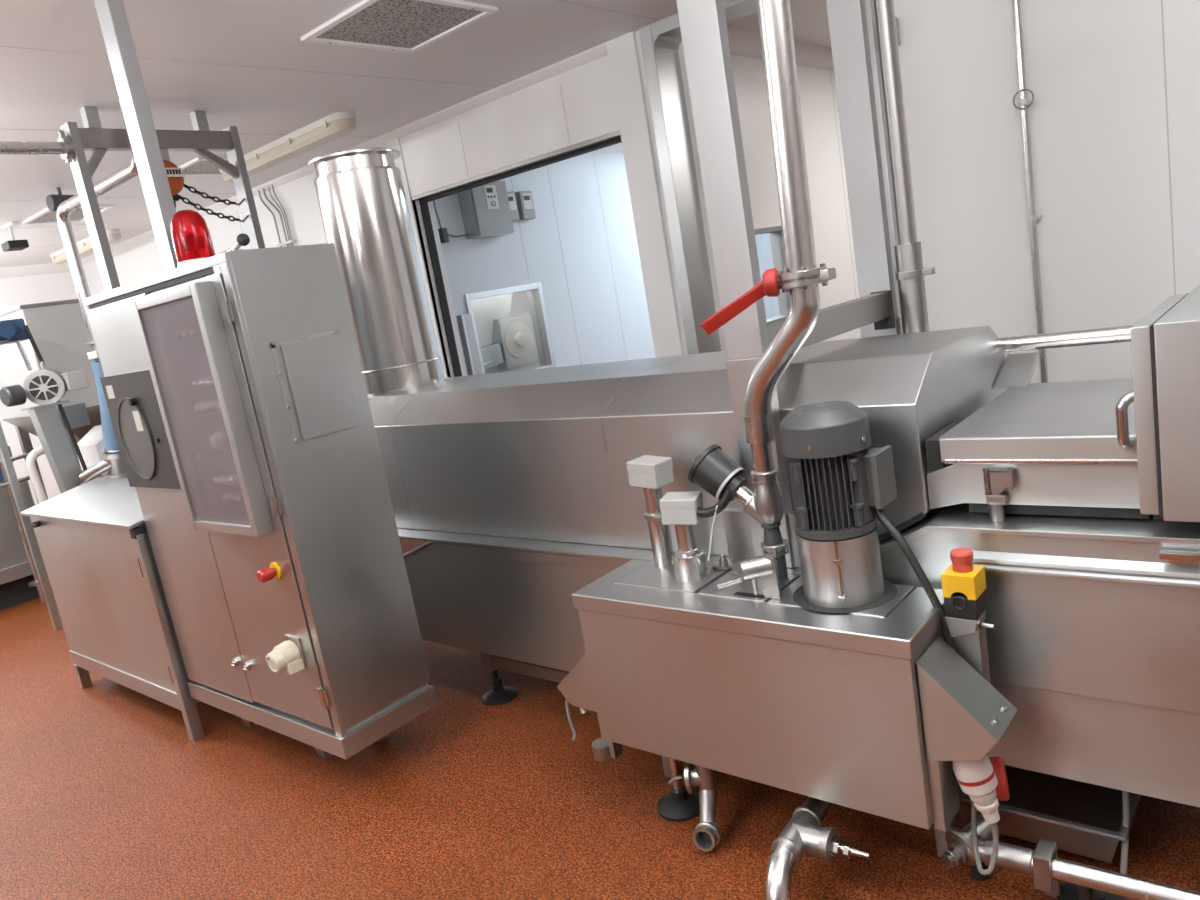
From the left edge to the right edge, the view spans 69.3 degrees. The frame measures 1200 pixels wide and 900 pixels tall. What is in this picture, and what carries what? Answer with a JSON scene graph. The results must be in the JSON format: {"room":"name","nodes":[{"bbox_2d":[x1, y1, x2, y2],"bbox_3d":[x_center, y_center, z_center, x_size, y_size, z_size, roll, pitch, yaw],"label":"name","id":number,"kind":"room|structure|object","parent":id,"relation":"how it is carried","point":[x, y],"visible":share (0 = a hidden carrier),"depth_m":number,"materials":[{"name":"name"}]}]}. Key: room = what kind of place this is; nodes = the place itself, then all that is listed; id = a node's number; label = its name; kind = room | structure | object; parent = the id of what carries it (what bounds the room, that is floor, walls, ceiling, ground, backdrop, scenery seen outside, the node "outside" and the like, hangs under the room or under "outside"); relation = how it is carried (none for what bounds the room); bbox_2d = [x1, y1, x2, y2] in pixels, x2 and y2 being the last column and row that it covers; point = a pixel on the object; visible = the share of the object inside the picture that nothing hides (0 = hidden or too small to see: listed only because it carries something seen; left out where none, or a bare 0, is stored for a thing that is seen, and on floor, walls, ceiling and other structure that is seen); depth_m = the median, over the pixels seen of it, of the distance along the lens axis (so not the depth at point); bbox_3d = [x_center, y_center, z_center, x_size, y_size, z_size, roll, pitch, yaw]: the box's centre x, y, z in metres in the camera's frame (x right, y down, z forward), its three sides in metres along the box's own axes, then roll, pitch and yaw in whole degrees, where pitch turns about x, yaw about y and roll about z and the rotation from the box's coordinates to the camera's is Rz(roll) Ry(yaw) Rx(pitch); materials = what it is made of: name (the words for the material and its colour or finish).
{"room":"processing plant","nodes":[
{"label":"processing plant","id":0,"kind":"room"},
{"bbox_2d":[0,272,77,505],"bbox_3d":[-8.851,0.448,6.538,0.150,2.800,10.180,-1,14,41],"label":"wall","id":1,"kind":"structure","parent":0,"point":[32,289],"depth_m":9.50,"materials":[{"name":"white paint"}]},
{"bbox_2d":[0,0,830,266],"bbox_3d":[-1.806,-1.619,3.051,15.500,0.120,15.400,-1,14,41],"label":"ceiling","id":2,"kind":"structure","parent":0,"point":[41,91],"depth_m":4.28,"materials":[{"name":"white paint"}]},
{"bbox_2d":[1,221,28,251],"bbox_3d":[-4.651,-1.687,6.870,0.260,0.195,0.140,-1,14,41],"label":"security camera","id":3,"kind":"object","parent":2,"relation":"hanging from","point":[12,245],"visible":1,"depth_m":6.84,"materials":[{"name":"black plastic"}]},
{"bbox_2d":[0,141,63,153],"bbox_3d":[-5.025,-0.546,1.258,0.056,0.217,7.764,-1,14,41],"label":"pipe","id":4,"kind":"object","parent":2,"relation":"hanging from","point":[6,147],"visible":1,"depth_m":4.00,"materials":[{"name":"silver metal"}]},
{"bbox_2d":[50,248,67,263],"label":"ceiling light","id":5,"kind":"object","parent":2,"relation":"attached to","point":[58,257],"depth_m":8.75,"materials":[{"name":"white plastic"}]},
{"bbox_2d":[46,187,79,210],"bbox_3d":[-3.630,-1.694,5.864,0.110,0.155,0.180,-2,13,35],"label":"spotlight","id":6,"kind":"object","parent":2,"relation":"attached to","point":[53,201],"visible":0.63,"depth_m":5.80,"materials":[{"name":"grey paint"}]},
{"bbox_2d":[20,205,114,224],"bbox_3d":[-4.193,-1.850,6.829,0.660,0.018,0.470,-1,14,41],"label":"ceiling light","id":7,"kind":"object","parent":2,"relation":"in","point":[46,216],"visible":0.56,"depth_m":6.83,"materials":[{"name":"white plastic"}]},
{"bbox_2d":[29,208,103,222],"bbox_3d":[-4.194,-1.856,6.827,0.590,0.006,0.400,-1,14,41],"label":"grille","id":8,"kind":"object","parent":7,"relation":"attached to","point":[49,216],"depth_m":6.87,"materials":[{"name":"grey metal"}]},
{"bbox_2d":[76,237,92,256],"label":"ceiling light","id":9,"kind":"object","parent":2,"relation":"attached to","point":[84,246],"depth_m":8.31,"materials":[{"name":"white plastic"}]},
{"bbox_2d":[56,100,138,361],"bbox_3d":[-2.640,-1.112,4.692,1.243,1.185,0.120,-1,14,41],"label":"pipe","id":10,"kind":"object","parent":2,"relation":"attached to","point":[128,172],"visible":0.62,"depth_m":5.00,"materials":[{"name":"silver metal"}]},
{"bbox_2d":[105,229,120,244],"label":"ceiling light","id":11,"kind":"object","parent":2,"relation":"attached to","point":[113,235],"depth_m":7.96,"materials":[{"name":"white plastic"}]},
{"bbox_2d":[178,157,227,175],"bbox_3d":[-2.635,-1.969,6.032,0.520,0.018,0.570,-1,14,41],"label":"ceiling vent","id":12,"kind":"object","parent":2,"relation":"in","point":[199,166],"visible":0.33,"depth_m":5.97,"materials":[{"name":"white metal"}]},
{"bbox_2d":[182,160,227,173],"bbox_3d":[-2.636,-1.975,6.031,0.450,0.006,0.500,-1,14,41],"label":"grille","id":13,"kind":"object","parent":12,"relation":"attached to","point":[200,166],"depth_m":5.98,"materials":[{"name":"grey metal"}]},
{"bbox_2d":[219,111,355,181],"bbox_3d":[-2.063,-1.952,5.654,1.550,0.105,0.168,-1,14,41],"label":"ceiling light","id":14,"kind":"object","parent":2,"relation":"attached to","point":[333,126],"visible":0.81,"depth_m":5.43,"materials":[{"name":"white plastic"}]},
{"bbox_2d":[301,0,498,52],"bbox_3d":[-0.865,-1.845,3.759,0.610,0.018,0.610,-1,14,41],"label":"ceiling vent","id":15,"kind":"object","parent":2,"relation":"in","point":[407,26],"visible":1,"depth_m":3.75,"materials":[{"name":"white metal"}]},
{"bbox_2d":[874,0,934,333],"bbox_3d":[0.987,-0.925,2.830,0.115,2.080,0.128,-9,11,3],"label":"riser pipe","id":16,"kind":"object","parent":2,"relation":"attached to","point":[910,273],"visible":0.8,"depth_m":2.83,"materials":[{"name":"metal"}]},
{"bbox_2d":[432,152,655,375],"bbox_3d":[0.326,-1.459,8.205,0.120,2.800,4.820,-1,14,41],"label":"wall","id":17,"kind":"structure","parent":0,"point":[491,263],"depth_m":7.48,"materials":[{"name":"white paint"}]},
{"bbox_2d":[433,200,467,242],"bbox_3d":[-1.109,-1.752,6.419,0.050,0.415,0.260,-1,14,41],"label":"box","id":18,"kind":"object","parent":17,"relation":"attached to","point":[443,234],"visible":0.91,"depth_m":6.35,"materials":[{"name":"grey paint"}]},
{"bbox_2d":[456,313,482,375],"bbox_3d":[-0.893,-0.285,6.645,0.060,1.510,0.105,-1,14,41],"label":"plate","id":19,"kind":"object","parent":17,"relation":"attached to","point":[465,324],"visible":0.44,"depth_m":6.53,"materials":[{"name":"metal"}]},
{"bbox_2d":[458,181,513,239],"bbox_3d":[-0.866,-1.832,6.609,0.171,0.400,0.365,-1,14,41],"label":"wall control box","id":20,"kind":"object","parent":17,"relation":"attached to","point":[485,209],"visible":0.94,"depth_m":6.52,"materials":[{"name":"metal"}]},
{"bbox_2d":[464,283,555,373],"bbox_3d":[-0.745,-0.928,6.957,0.145,0.720,0.840,-1,14,41],"label":"window","id":21,"kind":"structure","parent":17,"relation":"in","point":[511,326],"depth_m":6.98,"materials":[{"name":"glass"}]},
{"bbox_2d":[507,191,519,220],"bbox_3d":[-0.718,-1.925,6.856,0.072,0.220,0.130,-1,14,41],"label":"thermostat","id":22,"kind":"object","parent":17,"relation":"attached to","point":[511,195],"visible":0.5,"depth_m":6.84,"materials":[{"name":"grey plastic"}]},
{"bbox_2d":[515,191,535,219],"bbox_3d":[-0.601,-1.971,6.991,0.072,0.220,0.140,-1,14,41],"label":"thermostat","id":23,"kind":"object","parent":17,"relation":"attached to","point":[524,199],"visible":0.96,"depth_m":6.95,"materials":[{"name":"grey plastic"}]},
{"bbox_2d":[0,538,1199,899],"bbox_3d":[-1.315,1.210,3.588,15.500,0.120,15.400,-1,14,41],"label":"floor","id":24,"kind":"structure","parent":0,"point":[106,793],"depth_m":2.83,"materials":[{"name":"orange concrete"}]},
{"bbox_2d":[0,446,47,609],"bbox_3d":[-4.679,0.529,6.273,1.948,1.340,1.029,-1,14,41],"label":"machine","id":25,"kind":"object","parent":24,"relation":"on","point":[19,580],"visible":0.52,"depth_m":6.25,"materials":[{"name":"metal"}]},
{"bbox_2d":[0,318,62,629],"bbox_3d":[-3.484,0.181,5.371,0.300,1.945,0.387,-1,14,41],"label":"machine","id":26,"kind":"object","parent":24,"relation":"on","point":[13,330],"visible":1,"depth_m":5.37,"materials":[{"name":"blue paint"}]},
{"bbox_2d":[0,299,100,503],"bbox_3d":[-3.690,-0.058,6.519,1.130,2.055,0.990,-1,14,41],"label":"machine","id":27,"kind":"object","parent":24,"relation":"on","point":[58,329],"visible":0.15,"depth_m":5.86,"materials":[{"name":"metal"}]},
{"bbox_2d":[20,400,90,493],"bbox_3d":[-3.260,0.391,5.483,0.210,1.421,0.310,-1,14,41],"label":"column","id":28,"kind":"structure","parent":24,"relation":"on","point":[50,427],"depth_m":5.35,"materials":[{"name":"metal"}]},
{"bbox_2d":[0,361,88,406],"bbox_3d":[-3.447,-0.402,5.322,0.312,0.266,0.448,-1,14,41],"label":"motor","id":29,"kind":"object","parent":28,"relation":"on","point":[43,386],"visible":0.99,"depth_m":5.26,"materials":[{"name":"grey paint"}]},
{"bbox_2d":[29,375,57,399],"bbox_3d":[-3.377,-0.378,5.266,0.068,0.151,0.139,-1,14,41],"label":"fan grille","id":30,"kind":"object","parent":29,"relation":"attached to","point":[41,387],"depth_m":5.26,"materials":[{"name":"grey metal"}]},
{"bbox_2d":[77,424,107,477],"bbox_3d":[-3.142,0.392,5.975,0.385,1.200,0.500,-1,14,41],"label":"machine","id":31,"kind":"object","parent":24,"relation":"on","point":[91,446],"visible":0.09,"depth_m":5.70,"materials":[{"name":"white"}]},
{"bbox_2d":[21,477,204,740],"bbox_3d":[-2.163,0.677,4.075,1.348,1.017,0.411,-1,14,41],"label":"cabinet","id":32,"kind":"object","parent":24,"relation":"on","point":[93,540],"visible":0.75,"depth_m":3.85,"materials":[{"name":"metal"}]},
{"bbox_2d":[58,106,264,291],"bbox_3d":[-2.068,-0.375,4.679,0.100,2.800,0.869,-1,14,41],"label":"metal frame","id":33,"kind":"object","parent":24,"relation":"on","point":[97,139],"visible":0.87,"depth_m":4.29,"materials":[{"name":"metal"}]},
{"bbox_2d":[57,133,73,162],"bbox_3d":[-2.546,-1.439,4.134,0.104,0.133,0.034,-1,14,41],"label":"flange","id":34,"kind":"object","parent":33,"relation":"attached to","point":[68,155],"visible":0.94,"depth_m":4.11,"materials":[{"name":"silver metal"}]},
{"bbox_2d":[160,149,183,201],"bbox_3d":[-2.230,-1.412,4.448,0.188,0.259,0.180,-1,14,41],"label":"hoist","id":35,"kind":"object","parent":33,"relation":"hanging from","point":[175,177],"visible":0.48,"depth_m":4.45,"materials":[{"name":"metal"}]},
{"bbox_2d":[178,195,239,220],"bbox_3d":[-2.087,-1.291,4.626,0.031,0.156,0.317,0,14,43],"label":"chain","id":36,"kind":"object","parent":33,"relation":"hanging from","point":[180,197],"visible":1,"depth_m":4.62,"materials":[{"name":"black metal"}]},
{"bbox_2d":[184,184,235,204],"bbox_3d":[-2.083,-1.365,4.630,0.031,0.121,0.270,0,15,43],"label":"chain","id":37,"kind":"object","parent":33,"relation":"hanging from","point":[185,185],"visible":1,"depth_m":4.62,"materials":[{"name":"black metal"}]},
{"bbox_2d":[84,243,437,759],"bbox_3d":[-1.290,0.274,3.185,1.166,1.832,0.478,-1,14,41],"label":"tall cabinet","id":38,"kind":"object","parent":24,"relation":"on","point":[233,383],"visible":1,"depth_m":2.85,"materials":[{"name":"metal"}]},
{"bbox_2d":[94,0,177,271],"bbox_3d":[-1.536,-1.074,2.902,0.155,0.970,0.110,-1,14,41],"label":"post","id":39,"kind":"object","parent":38,"relation":"on","point":[112,16],"visible":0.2,"depth_m":2.87,"materials":[{"name":"metal"}]},
{"bbox_2d":[170,210,214,267],"bbox_3d":[-1.327,-0.688,2.818,0.124,0.179,0.124,-1,14,41],"label":"lamp","id":40,"kind":"object","parent":38,"relation":"on","point":[190,233],"visible":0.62,"depth_m":2.77,"materials":[{"name":"red plastic"}]},
{"bbox_2d":[217,233,249,254],"bbox_3d":[-1.155,-0.635,2.716,0.209,0.057,0.038,-1,14,41],"label":"lever","id":41,"kind":"object","parent":38,"relation":"on","point":[242,239],"visible":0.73,"depth_m":2.65,"materials":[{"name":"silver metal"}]},
{"bbox_2d":[266,635,305,674],"bbox_3d":[-1.037,0.677,2.841,0.094,0.108,0.092,-1,14,41],"label":"power socket","id":42,"kind":"object","parent":38,"relation":"attached to","point":[290,655],"depth_m":2.83,"materials":[{"name":"beige plastic"}]},
{"bbox_2d":[187,680,437,758],"bbox_3d":[-1.137,0.931,3.335,1.128,0.072,0.392,-1,14,41],"label":"plinth","id":43,"kind":"object","parent":38,"relation":"attached to","point":[374,727],"depth_m":3.02,"materials":[{"name":"metal"}]},
{"bbox_2d":[557,560,1017,857],"bbox_3d":[0.439,0.709,2.353,1.310,0.714,0.327,-1,14,41],"label":"housing","id":44,"kind":"object","parent":24,"relation":"on","point":[869,708],"visible":0.94,"depth_m":2.11,"materials":[{"name":"metal"}]},
{"bbox_2d":[627,455,673,567],"bbox_3d":[0.168,0.183,2.550,0.109,0.326,0.087,1,15,44],"label":"probe","id":45,"kind":"object","parent":44,"relation":"on","point":[651,473],"visible":0.88,"depth_m":2.52,"materials":[{"name":"grey plastic"}]},
{"bbox_2d":[659,491,707,581],"bbox_3d":[0.240,0.239,2.421,0.107,0.240,0.094,-6,11,21],"label":"probe","id":46,"kind":"object","parent":44,"relation":"on","point":[679,509],"visible":1,"depth_m":2.39,"materials":[{"name":"grey plastic"}]},
{"bbox_2d":[669,762,720,850],"bbox_3d":[0.280,0.962,2.401,0.119,0.237,0.174,-13,11,-17],"label":"drain pipe","id":47,"kind":"object","parent":44,"relation":"attached to","point":[706,835],"visible":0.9,"depth_m":2.39,"materials":[{"name":"silver metal"}]},
{"bbox_2d":[693,821,720,850],"bbox_3d":[0.293,1.051,2.370,0.072,0.071,0.065,-4,12,27],"label":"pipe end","id":48,"kind":"object","parent":47,"relation":"attached to","point":[706,835],"depth_m":2.36,"materials":[{"name":"silver metal"}]},
{"bbox_2d":[713,553,730,570],"bbox_3d":[0.345,0.315,2.459,0.050,0.045,0.028,-1,14,41],"label":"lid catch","id":49,"kind":"object","parent":44,"relation":"on","point":[723,562],"visible":1,"depth_m":2.45,"materials":[{"name":"silver metal"}]},
{"bbox_2d":[717,555,781,598],"bbox_3d":[0.366,0.315,2.252,0.089,0.113,0.224,-14,11,-21],"label":"pivot latch","id":50,"kind":"object","parent":44,"relation":"on","point":[764,567],"visible":1,"depth_m":2.17,"materials":[{"name":"silver metal"}]},
{"bbox_2d":[688,0,819,580],"bbox_3d":[0.308,-0.670,2.124,0.464,2.088,0.126,-1,14,41],"label":"pipe","id":51,"kind":"object","parent":44,"relation":"on","point":[714,471],"visible":0.98,"depth_m":2.05,"materials":[{"name":"silver metal"}]},
{"bbox_2d":[697,488,734,517],"bbox_3d":[0.312,0.141,2.342,0.120,0.084,0.036,-5,11,23],"label":"cable","id":52,"kind":"object","parent":51,"relation":"attached to","point":[726,497],"visible":0.98,"depth_m":2.33,"materials":[{"name":"black plastic"}]},
{"bbox_2d":[708,505,717,560],"bbox_3d":[0.306,0.227,2.359,0.059,0.161,0.004,-1,14,41],"label":"cable tie","id":53,"kind":"object","parent":52,"relation":"attached to","point":[716,505],"visible":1,"depth_m":2.36,"materials":[{"name":"white plastic"}]},
{"bbox_2d":[701,263,835,334],"bbox_3d":[0.400,-0.363,2.083,0.330,0.136,0.116,-8,11,10],"label":"valve","id":54,"kind":"object","parent":51,"relation":"attached to","point":[771,283],"visible":0.86,"depth_m":2.06,"materials":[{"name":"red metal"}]},
{"bbox_2d":[779,401,896,607],"bbox_3d":[0.569,0.126,2.092,0.232,0.469,0.213,-1,14,41],"label":"motor","id":55,"kind":"object","parent":44,"relation":"on","point":[837,483],"visible":1,"depth_m":2.03,"materials":[{"name":"metal"}]},
{"bbox_2d":[792,401,850,413],"bbox_3d":[0.525,-0.098,2.057,0.136,0.006,0.136,-1,14,41],"label":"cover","id":56,"kind":"object","parent":55,"relation":"attached to","point":[831,407],"depth_m":2.04,"materials":[{"name":"silver metal"}]},
{"bbox_2d":[874,507,953,649],"bbox_3d":[0.728,0.304,2.021,0.026,0.363,0.174,-17,13,-33],"label":"cable","id":57,"kind":"object","parent":55,"relation":"hanging from","point":[880,515],"visible":0.95,"depth_m":1.99,"materials":[{"name":"black plastic"}]},
{"bbox_2d":[941,548,994,683],"bbox_3d":[0.851,0.428,1.976,0.095,0.418,0.080,-1,14,41],"label":"station","id":58,"kind":"object","parent":44,"relation":"attached to","point":[963,582],"visible":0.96,"depth_m":1.95,"materials":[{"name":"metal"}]},
{"bbox_2d":[952,756,1009,823],"bbox_3d":[0.869,0.742,1.950,0.150,0.184,0.088,-14,11,-19],"label":"connector","id":59,"kind":"object","parent":44,"relation":"attached to","point":[985,782],"visible":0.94,"depth_m":1.92,"materials":[{"name":"white plastic"}]},
{"bbox_2d":[952,756,992,782],"bbox_3d":[0.828,0.694,1.931,0.084,0.072,0.083,-1,14,41],"label":"socket","id":60,"kind":"object","parent":59,"relation":"attached to","point":[981,771],"depth_m":1.90,"materials":[{"name":"white plastic"}]},
{"bbox_2d":[971,800,998,874],"bbox_3d":[0.867,0.849,1.983,0.049,0.219,0.098,-10,11,0],"label":"cable","id":61,"kind":"object","parent":59,"relation":"hanging from","point":[990,869],"visible":0.85,"depth_m":1.97,"materials":[{"name":"grey plastic"}]},
{"bbox_2d":[397,503,1199,806],"bbox_3d":[0.606,0.484,2.950,4.750,0.874,0.945,-1,14,41],"label":"machine","id":62,"kind":"object","parent":24,"relation":"on","point":[1094,641],"visible":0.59,"depth_m":1.98,"materials":[{"name":"metal"}]},
{"bbox_2d":[368,326,1009,555],"bbox_3d":[-0.117,-0.038,3.413,3.060,0.535,0.801,-1,14,41],"label":"hood","id":63,"kind":"object","parent":62,"relation":"on","point":[544,453],"visible":0.56,"depth_m":2.80,"materials":[{"name":"metal"}]},
{"bbox_2d":[306,148,444,395],"bbox_3d":[-1.002,-0.788,3.922,0.409,1.026,0.415,-16,12,-32],"label":"exhaust stack","id":64,"kind":"object","parent":63,"relation":"on","point":[362,201],"visible":0.85,"depth_m":3.76,"materials":[{"name":"silver metal"}]},
{"bbox_2d":[996,325,1132,352],"bbox_3d":[1.632,-0.321,2.192,1.195,0.056,0.044,-1,14,41],"label":"rod","id":65,"kind":"object","parent":63,"relation":"attached to","point":[1121,333],"visible":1,"depth_m":2.45,"materials":[{"name":"silver metal"}]},
{"bbox_2d":[676,0,902,567],"bbox_3d":[0.591,-0.804,2.577,0.265,2.088,0.941,-1,14,41],"label":"frame","id":66,"kind":"object","parent":62,"relation":"on","point":[703,25],"visible":0.67,"depth_m":2.35,"materials":[{"name":"metal"}]},
{"bbox_2d":[925,352,1150,518],"bbox_3d":[1.183,-0.073,2.213,0.472,0.299,0.820,-1,14,41],"label":"trough cover","id":67,"kind":"object","parent":62,"relation":"on","point":[1071,447],"visible":0.84,"depth_m":2.00,"materials":[{"name":"metal"}]},
{"bbox_2d":[982,467,1016,522],"bbox_3d":[0.928,0.103,2.012,0.066,0.127,0.037,-1,14,41],"label":"clamp","id":68,"kind":"object","parent":67,"relation":"attached to","point":[1000,478],"visible":1,"depth_m":2.01,"materials":[{"name":"silver metal"}]},
{"bbox_2d":[1120,791,1129,873],"bbox_3d":[1.212,0.877,2.007,0.014,0.254,0.073,1,15,45],"label":"hose","id":69,"kind":"object","parent":62,"relation":"hanging from","point":[1125,795],"visible":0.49,"depth_m":2.01,"materials":[{"name":"grey"}]},
{"bbox_2d":[1130,285,1199,521],"bbox_3d":[1.633,-0.117,1.664,0.945,0.437,0.675,-1,14,41],"label":"housing","id":70,"kind":"object","parent":62,"relation":"on","point":[1165,343],"visible":1,"depth_m":1.69,"materials":[{"name":"metal"}]},
{"bbox_2d":[765,796,869,899],"bbox_3d":[0.548,1.003,2.097,0.224,0.202,0.411,-1,14,41],"label":"pipe","id":71,"kind":"object","parent":24,"relation":"on","point":[804,833],"visible":0.98,"depth_m":2.06,"materials":[{"name":"silver metal"}]},
{"bbox_2d":[958,765,1140,862],"bbox_3d":[1.187,0.895,2.284,0.419,0.127,0.432,-1,14,41],"label":"frame","id":72,"kind":"object","parent":24,"relation":"on","point":[1083,819],"visible":0.35,"depth_m":2.22,"materials":[{"name":"metal"}]},
{"bbox_2d":[966,834,1199,899],"bbox_3d":[1.392,0.952,1.754,1.199,0.144,0.153,-2,13,36],"label":"pipe","id":73,"kind":"object","parent":24,"relation":"on","point":[1080,881],"visible":0.94,"depth_m":1.94,"materials":[{"name":"silver metal"}]},
{"bbox_2d":[941,814,999,880],"bbox_3d":[0.891,0.971,2.089,0.155,0.152,0.092,-15,12,-25],"label":"flange","id":74,"kind":"object","parent":73,"relation":"attached to","point":[958,840],"visible":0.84,"depth_m":2.07,"materials":[{"name":"silver metal"}]},
{"bbox_3d":[-2.495,0.454,5.274,1.280,1.120,0.640,-1,14,41],"label":"bed","id":75,"kind":"object","parent":24,"relation":"on","visible":0},
{"bbox_2d":[79,452,126,482],"bbox_3d":[-3.065,0.095,5.394,0.295,0.180,0.179,-9,11,6],"label":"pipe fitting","id":76,"kind":"object","parent":75,"relation":"on","point":[113,463],"visible":0.67,"depth_m":5.33,"materials":[{"name":"silver metal"}]},
{"bbox_2d":[91,361,119,452],"bbox_3d":[-2.990,-0.262,5.265,0.232,0.567,0.119,-2,13,34],"label":"hose","id":77,"kind":"object","parent":76,"relation":"on","point":[110,443],"visible":0.58,"depth_m":5.24,"materials":[{"name":"blue plastic"}]},
{"bbox_2d":[83,0,1199,383],"bbox_3d":[0.077,-0.849,5.220,15.100,2.800,0.180,-1,14,41],"label":"wall","id":78,"kind":"structure","parent":0,"point":[1094,69],"depth_m":3.58,"materials":[{"name":"white paint"}]},
{"bbox_2d":[258,184,294,246],"bbox_3d":[-2.454,-0.893,7.222,0.348,2.600,0.030,-1,14,41],"label":"conduit","id":79,"kind":"object","parent":78,"relation":"attached to","point":[290,241],"visible":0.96,"depth_m":7.00,"materials":[{"name":"metal"}]},
{"bbox_2d":[0,0,659,247],"bbox_3d":[-4.484,-0.928,2.186,9.175,0.002,10.000,-1,14,41],"label":"trim","id":80,"kind":"structure","parent":78,"relation":"attached to","point":[557,0],"depth_m":4.22,"materials":[{"name":"grey"}]},
{"bbox_2d":[0,27,833,277],"bbox_3d":[-2.866,-1.829,5.725,18.110,0.099,9.320,-8,11,8],"label":"trim","id":81,"kind":"structure","parent":78,"relation":"attached to","point":[741,42],"depth_m":5.56,"materials":[{"name":"white"}]},
{"bbox_2d":[411,130,620,376],"bbox_3d":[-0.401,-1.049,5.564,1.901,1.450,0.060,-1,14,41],"label":"trim","id":82,"kind":"structure","parent":78,"relation":"attached to","point":[423,203],"depth_m":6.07,"materials":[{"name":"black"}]},
{"bbox_2d":[386,30,687,377],"bbox_3d":[-0.406,-0.817,5.490,2.255,2.800,0.050,-1,14,41],"label":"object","id":83,"kind":"structure","parent":78,"relation":"attached to","point":[625,55],"depth_m":4.71,"materials":[{"name":"white paint"}]},
{"bbox_2d":[237,0,1175,364],"bbox_3d":[1.298,-1.300,6.483,10.305,2.800,3.804,-1,14,41],"label":"trim","id":84,"kind":"structure","parent":78,"relation":"attached to","point":[1161,0],"depth_m":3.34,"materials":[{"name":"grey metal"}]},
{"bbox_2d":[639,0,900,353],"bbox_3d":[0.971,-0.854,4.431,1.215,2.800,0.245,-1,14,41],"label":"metal frame","id":85,"kind":"structure","parent":78,"relation":"attached to","point":[661,40],"depth_m":4.59,"materials":[{"name":"metal"}]},
{"bbox_2d":[895,17,899,45],"bbox_3d":[1.248,-1.794,3.730,0.063,0.115,0.056,-1,14,41],"label":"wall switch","id":86,"kind":"object","parent":78,"relation":"attached to","point":[896,18],"visible":0.12,"depth_m":3.71,"materials":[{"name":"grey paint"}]},
{"bbox_2d":[1012,0,1047,382],"bbox_3d":[1.797,-0.835,3.577,0.078,2.800,0.043,-1,14,41],"label":"conduit","id":87,"kind":"object","parent":78,"relation":"attached to","point":[1023,102],"visible":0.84,"depth_m":3.52,"materials":[{"name":"silver metal"}]},
{"bbox_2d":[678,42,861,350],"bbox_3d":[2.149,-1.476,6.629,0.100,2.800,4.820,-1,14,41],"label":"wall partition","id":88,"kind":"structure","parent":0,"point":[831,234],"depth_m":5.67,"materials":[{"name":"white paint"}]},
{"bbox_2d":[754,226,789,324],"bbox_3d":[1.032,-1.067,5.332,0.130,0.580,0.460,-1,14,41],"label":"window","id":89,"kind":"structure","parent":88,"relation":"in","point":[769,240],"depth_m":5.36,"materials":[{"name":"glass"}]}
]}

